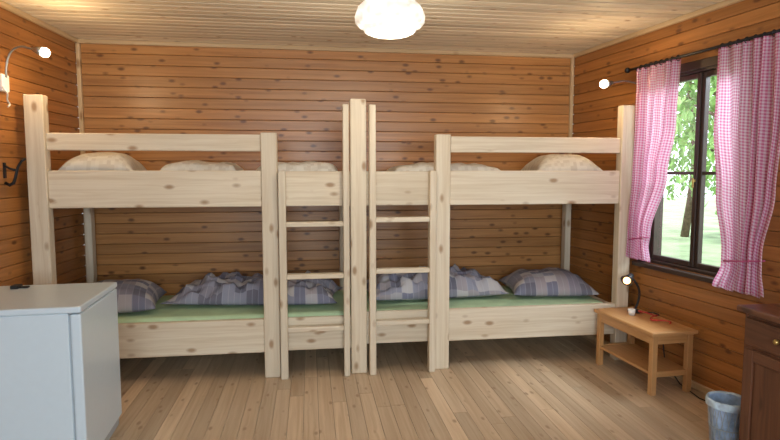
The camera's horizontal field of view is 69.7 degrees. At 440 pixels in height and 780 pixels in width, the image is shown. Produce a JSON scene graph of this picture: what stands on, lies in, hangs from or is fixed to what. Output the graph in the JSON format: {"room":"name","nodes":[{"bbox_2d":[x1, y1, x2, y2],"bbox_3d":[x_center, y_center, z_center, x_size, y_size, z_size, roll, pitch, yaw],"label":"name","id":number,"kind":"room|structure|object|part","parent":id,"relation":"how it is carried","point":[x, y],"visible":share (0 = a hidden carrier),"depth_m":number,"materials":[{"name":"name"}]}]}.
{"room":"cabin bunk bedroom","nodes":[
{"label":"cabin bunk bedroom","id":0,"kind":"room"},
{"bbox_2d":[0,7,85,285],"bbox_3d":[-2.371,0.081,1.453,0.140,2.570,6.500,0,5,-5],"label":"wall","id":1,"kind":"structure","parent":0,"point":[54,76],"depth_m":3.87,"materials":[{"name":"brown wood"}]},
{"bbox_2d":[3,158,25,186],"bbox_3d":[-2.409,-0.307,3.601,0.140,0.186,0.024,0,5,-5],"label":"coat hook","id":2,"kind":"object","parent":1,"relation":"attached to","point":[16,170],"visible":1,"depth_m":3.60,"materials":[{"name":"black metal"}]},
{"bbox_2d":[0,45,49,106],"bbox_3d":[-2.326,-0.912,3.571,0.309,0.395,0.108,-1,5,-8],"label":"wall lamp","id":3,"kind":"object","parent":1,"relation":"attached to","point":[41,51],"visible":1,"depth_m":3.55,"materials":[{"name":"white metal"}]},
{"bbox_3d":[-2.355,-1.009,3.566,0.193,0.201,0.013,0,5,-5],"label":"arm","id":4,"kind":"part","parent":3,"relation":"part of","materials":[{"name":"metal"}]},
{"bbox_2d":[32,47,43,56],"bbox_3d":[-2.243,-1.072,3.568,0.069,0.062,0.064,-1,5,-8],"label":"socket","id":5,"kind":"object","parent":3,"relation":"attached to","point":[38,50],"depth_m":3.55,"materials":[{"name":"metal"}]},
{"bbox_3d":[-2.202,-1.069,3.573,0.060,0.060,0.060,-1,5,-8],"label":"bulb","id":6,"kind":"part","parent":3,"relation":"part of","materials":[{"name":"white glass"}]},
{"bbox_2d":[0,0,77,42],"bbox_3d":[-2.289,-1.185,1.383,0.030,0.034,6.365,0,5,-5],"label":"trim","id":7,"kind":"structure","parent":1,"relation":"attached to","point":[3,5],"depth_m":3.93,"materials":[{"name":"brown wood"}]},
{"bbox_2d":[81,44,570,296],"bbox_3d":[-0.442,-0.228,5.057,4.310,2.570,0.140,-1,5,-8],"label":"wall","id":8,"kind":"structure","parent":0,"point":[299,96],"depth_m":4.92,"materials":[{"name":"brown wood"}]},
{"bbox_2d":[75,43,86,282],"bbox_3d":[-2.545,-0.177,4.675,0.032,2.534,0.030,-1,5,-8],"label":"trim","id":9,"kind":"structure","parent":8,"relation":"attached to","point":[77,45],"depth_m":4.59,"materials":[{"name":"brown wood"}]},
{"bbox_2d":[77,39,573,57],"bbox_3d":[-0.430,-1.483,4.865,4.310,0.034,0.030,-1,5,-8],"label":"trim","id":10,"kind":"structure","parent":8,"relation":"attached to","point":[81,41],"depth_m":4.83,"materials":[{"name":"brown wood"}]},
{"bbox_2d":[568,58,573,153],"bbox_3d":[1.683,-0.228,5.274,0.029,2.534,0.030,-1,5,-8],"label":"trim","id":11,"kind":"structure","parent":8,"relation":"attached to","point":[571,92],"depth_m":5.18,"materials":[{"name":"brown wood"}]},
{"bbox_2d":[1,0,724,53],"bbox_3d":[0.174,-1.279,1.689,5.850,0.100,6.700,-1,5,-8],"label":"ceiling","id":12,"kind":"structure","parent":0,"point":[520,26],"depth_m":4.03,"materials":[{"name":"brown wood"}]},
{"bbox_2d":[355,0,424,38],"bbox_3d":[0.002,-1.187,3.112,0.392,0.324,0.395,-1,5,-8],"label":"ceiling lamp","id":13,"kind":"object","parent":12,"relation":"attached to","point":[382,19],"depth_m":2.99,"materials":[{"name":"white glass"}]},
{"bbox_2d":[109,335,709,439],"bbox_3d":[0.174,1.391,1.918,5.850,0.120,6.700,-1,5,-8],"label":"floor","id":14,"kind":"structure","parent":0,"point":[553,387],"depth_m":3.68,"materials":[{"name":"brown wood"}]},
{"bbox_2d":[0,282,121,439],"bbox_3d":[-1.793,0.814,2.879,0.600,0.866,0.608,-1,5,-11],"label":"refrigerator","id":15,"kind":"object","parent":14,"relation":"on","point":[60,359],"visible":1,"depth_m":2.62,"materials":[{"name":"white metal"}]},
{"bbox_2d":[10,284,29,288],"bbox_3d":[-1.990,0.358,3.015,0.082,0.018,0.062,-1,5,-8],"label":"bottle opener","id":16,"kind":"object","parent":15,"relation":"on","point":[15,286],"visible":1,"depth_m":3.00,"materials":[{"name":"black metal"}]},
{"bbox_2d":[0,282,116,315],"bbox_3d":[-1.793,0.398,2.844,0.630,0.030,0.638,-1,5,-8],"label":"countertop","id":17,"kind":"structure","parent":15,"relation":"on","point":[75,297],"depth_m":2.79,"materials":[{"name":"white laminate"}]},
{"bbox_3d":[-1.523,0.783,2.930,0.046,0.740,0.600,-1,5,-11],"label":"door","id":18,"kind":"part","parent":15,"relation":"part of","materials":[{"name":"white metal"}]},
{"bbox_2d":[23,94,366,379],"bbox_3d":[-1.354,0.114,4.346,2.267,2.010,0.965,-1,5,-8],"label":"bunk bed","id":19,"kind":"object","parent":14,"relation":"on","point":[274,328],"visible":0.89,"depth_m":3.96,"materials":[{"name":"brown wood"}]},
{"bbox_2d":[58,152,146,170],"bbox_3d":[-2.108,-0.399,4.146,0.520,0.214,0.520,-1,5,-11],"label":"pillow","id":20,"kind":"object","parent":19,"relation":"on","point":[97,161],"visible":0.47,"depth_m":3.95,"materials":[{"name":"beige fabric"}]},
{"bbox_2d":[94,279,166,312],"bbox_3d":[-2.058,0.564,4.235,0.620,0.221,0.580,-1,5,-14],"label":"pillow","id":21,"kind":"object","parent":19,"relation":"on","point":[133,295],"visible":0.5,"depth_m":4.07,"materials":[{"name":"purple fabric"}]},
{"bbox_2d":[160,160,243,170],"bbox_3d":[-1.426,-0.385,4.325,0.560,0.157,0.620,-1,5,-8],"label":"folded blanket","id":22,"kind":"object","parent":19,"relation":"on","point":[192,165],"visible":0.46,"depth_m":4.07,"materials":[{"name":"beige fabric"}]},
{"bbox_3d":[-1.352,0.760,4.434,2.110,0.200,0.791,-1,5,-8],"label":"mattress","id":23,"kind":"part","parent":19,"relation":"part of","materials":[{"name":"green fabric"}]},
{"bbox_2d":[161,270,342,304],"bbox_3d":[-1.067,0.536,4.506,1.340,0.230,0.580,0,5,-1],"label":"duvet","id":24,"kind":"object","parent":19,"relation":"on","point":[233,288],"visible":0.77,"depth_m":4.28,"materials":[{"name":"fabric"}]},
{"bbox_2d":[256,161,337,170],"bbox_3d":[-0.733,-0.391,4.424,0.660,0.152,0.620,-1,5,-8],"label":"folded blanket","id":25,"kind":"object","parent":19,"relation":"on","point":[307,165],"visible":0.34,"depth_m":4.18,"materials":[{"name":"beige fabric"}]},
{"bbox_2d":[366,104,634,374],"bbox_3d":[0.769,0.093,4.647,2.125,2.000,0.965,-1,5,-8],"label":"bunk bed","id":26,"kind":"object","parent":14,"relation":"on","point":[439,319],"visible":0.82,"depth_m":4.24,"materials":[{"name":"brown wood"}]},
{"bbox_2d":[367,264,509,299],"bbox_3d":[0.347,0.508,4.716,1.180,0.249,0.580,-1,5,-11],"label":"duvet","id":27,"kind":"object","parent":26,"relation":"on","point":[463,282],"visible":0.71,"depth_m":4.52,"materials":[{"name":"fabric"}]},
{"bbox_2d":[386,162,500,170],"bbox_3d":[0.415,-0.400,4.587,0.900,0.142,0.620,-1,5,-8],"label":"folded blanket","id":28,"kind":"object","parent":26,"relation":"on","point":[421,166],"visible":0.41,"depth_m":4.35,"materials":[{"name":"beige fabric"}]},
{"bbox_3d":[0.698,0.735,4.724,1.970,0.200,0.791,-1,5,-8],"label":"mattress","id":29,"kind":"part","parent":26,"relation":"part of","materials":[{"name":"green fabric"}]},
{"bbox_2d":[498,267,599,296],"bbox_3d":[1.343,0.523,4.819,0.700,0.203,0.620,0,5,-1],"label":"pillow","id":30,"kind":"object","parent":26,"relation":"on","point":[549,281],"visible":1,"depth_m":4.58,"materials":[{"name":"fabric"}]},
{"bbox_2d":[521,154,602,170],"bbox_3d":[1.414,-0.441,4.665,0.560,0.210,0.540,0,5,-4],"label":"pillow","id":31,"kind":"object","parent":26,"relation":"on","point":[552,162],"visible":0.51,"depth_m":4.45,"materials":[{"name":"beige fabric"}]},
{"bbox_2d":[594,307,697,395],"bbox_3d":[1.824,0.929,4.066,0.350,0.434,0.690,-1,5,-12],"label":"side table","id":32,"kind":"object","parent":14,"relation":"on","point":[640,326],"visible":0.9,"depth_m":3.88,"materials":[{"name":"brown wood"}]},
{"bbox_2d":[620,273,640,313],"bbox_3d":[1.817,0.547,4.207,0.181,0.300,0.104,-2,5,-27],"label":"table lamp","id":33,"kind":"object","parent":32,"relation":"on","point":[627,280],"visible":0.8,"depth_m":4.19,"materials":[{"name":"black metal"}]},
{"bbox_3d":[1.763,0.451,4.168,0.052,0.052,0.052,-1,5,-8],"label":"bulb","id":34,"kind":"part","parent":33,"relation":"part of","materials":[{"name":"white glass"}]},
{"bbox_2d":[628,308,635,315],"bbox_3d":[1.789,0.681,4.146,0.056,0.045,0.056,-1,5,-8],"label":"cup","id":35,"kind":"object","parent":32,"relation":"on","point":[631,311],"visible":1,"depth_m":4.13,"materials":[{"name":"white ceramic"}]},
{"bbox_2d":[600,342,685,376],"bbox_3d":[1.824,1.006,4.072,0.300,0.040,0.630,-1,5,-12],"label":"shelf","id":36,"kind":"object","parent":32,"relation":"attached to","point":[635,355],"depth_m":4.00,"materials":[{"name":"brown wood"}]},
{"bbox_2d":[638,310,671,323],"bbox_3d":[1.901,0.693,4.036,0.110,0.039,0.298,-1,5,-8],"label":"cable","id":37,"kind":"object","parent":32,"relation":"on","point":[639,311],"visible":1,"depth_m":4.01,"materials":[{"name":"red plastic"}]},
{"bbox_2d":[648,312,704,400],"bbox_3d":[2.017,0.940,3.878,0.094,0.442,0.725,-1,5,-8],"label":"power cord","id":38,"kind":"object","parent":14,"relation":"on","point":[648,312],"visible":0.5,"depth_m":3.97,"materials":[{"name":"plastic"},{"name":"copper"}]},
{"bbox_2d":[705,391,740,439],"bbox_3d":[1.807,1.093,2.998,0.217,0.288,0.219,-1,5,-8],"label":"wastebasket","id":39,"kind":"object","parent":14,"relation":"on","point":[724,411],"visible":0.76,"depth_m":2.95,"materials":[{"name":"grey plastic"}]},
{"bbox_3d":[1.805,1.098,2.998,0.204,0.277,0.204,-1,5,-8],"label":"wire frame","id":40,"kind":"part","parent":39,"relation":"part of","materials":[{"name":"grey plastic"}]},
{"bbox_2d":[737,303,779,439],"bbox_3d":[2.054,0.870,2.378,0.596,0.840,0.925,-1,5,-8],"label":"cabinet","id":41,"kind":"object","parent":14,"relation":"on","point":[760,392],"visible":1,"depth_m":2.64,"materials":[{"name":"brown wood"}]},
{"bbox_2d":[570,0,779,394],"bbox_3d":[2.610,0.020,2.170,0.140,2.570,6.520,-1,5,-15],"label":"wall","id":42,"kind":"structure","parent":0,"point":[718,345],"depth_m":4.05,"materials":[{"name":"brown wood"}]},
{"bbox_2d":[600,79,635,87],"bbox_3d":[1.763,-0.874,4.234,0.400,0.364,0.093,-2,5,-18],"label":"wall lamp","id":43,"kind":"object","parent":42,"relation":"attached to","point":[605,83],"visible":0.5,"depth_m":4.17,"materials":[{"name":"white metal"}]},
{"bbox_3d":[1.597,-1.016,4.182,0.060,0.060,0.060,-1,5,-8],"label":"bulb","id":44,"kind":"part","parent":43,"relation":"part of","materials":[{"name":"white glass"}]},
{"bbox_2d":[605,79,612,87],"bbox_3d":[1.637,-1.019,4.190,0.068,0.063,0.063,-1,5,-8],"label":"socket","id":45,"kind":"object","parent":43,"relation":"attached to","point":[608,83],"depth_m":4.17,"materials":[{"name":"metal"}]},
{"bbox_3d":[1.787,-1.031,4.241,0.283,0.053,0.018,-2,5,-19],"label":"arm","id":46,"kind":"part","parent":43,"relation":"part of","materials":[{"name":"metal"}]},
{"bbox_2d":[583,335,714,393],"bbox_3d":[2.522,1.273,2.301,0.016,0.050,6.370,-1,5,-15],"label":"baseboard","id":47,"kind":"structure","parent":42,"relation":"attached to","point":[695,385],"depth_m":3.87,"materials":[{"name":"brown wood"}]},
{"bbox_2d":[573,0,743,57],"bbox_3d":[2.516,-1.245,2.081,0.030,0.034,6.365,-1,5,-15],"label":"trim","id":48,"kind":"structure","parent":42,"relation":"attached to","point":[725,3],"depth_m":4.05,"materials":[{"name":"brown wood"}]},
{"bbox_2d":[632,55,717,283],"bbox_3d":[2.125,-0.343,3.853,0.195,1.475,1.050,-1,5,-15],"label":"frame","id":49,"kind":"object","parent":42,"relation":"attached to","point":[710,63],"visible":0.2,"depth_m":3.90,"materials":[{"name":"brown wood"}]},
{"bbox_2d":[650,69,719,272],"bbox_3d":[2.114,-0.335,3.851,0.078,1.338,0.858,-1,5,-15],"label":"window","id":50,"kind":"structure","parent":42,"relation":"in","point":[699,173],"depth_m":3.85,"materials":[{"name":"brown wood"}]},
{"bbox_2d":[624,29,779,72],"bbox_3d":[2.057,-1.074,3.674,0.106,0.102,1.464,-1,5,-15],"label":"curtain rod","id":51,"kind":"object","parent":42,"relation":"attached to","point":[627,70],"visible":0.94,"depth_m":3.59,"materials":[{"name":"black metal"}]},
{"bbox_2d":[626,59,680,261],"bbox_3d":[1.927,-0.401,4.091,0.090,1.444,0.460,-1,5,-14],"label":"curtain","id":52,"kind":"object","parent":51,"relation":"hanging from","point":[657,88],"visible":1,"depth_m":4.11,"materials":[{"name":"pink fabric"}]},
{"bbox_2d":[712,32,779,297],"bbox_3d":[2.127,-0.302,3.352,0.090,1.514,0.478,-1,5,-16],"label":"curtain","id":53,"kind":"object","parent":51,"relation":"hanging from","point":[747,106],"visible":1,"depth_m":3.34,"materials":[{"name":"pink fabric"}]},
{"label":"outside","id":54,"kind":"structure","parent":0,"visible":0},
{"bbox_2d":[661,197,720,266],"bbox_3d":[19.610,0.561,17.042,36.400,0.050,52.000,-1,5,-8],"label":"ground","id":55,"kind":"structure","parent":54,"point":[674,245],"depth_m":18.18,"materials":[{"name":"green plant"}]},
{"bbox_2d":[666,76,715,236],"bbox_3d":[9.050,-3.459,16.812,5.083,8.026,5.055,-1,5,-8],"label":"tree","id":56,"kind":"object","parent":55,"relation":"on","point":[685,230],"visible":0.07,"depth_m":16.96,"materials":[{"name":"green plant"}]}
]}

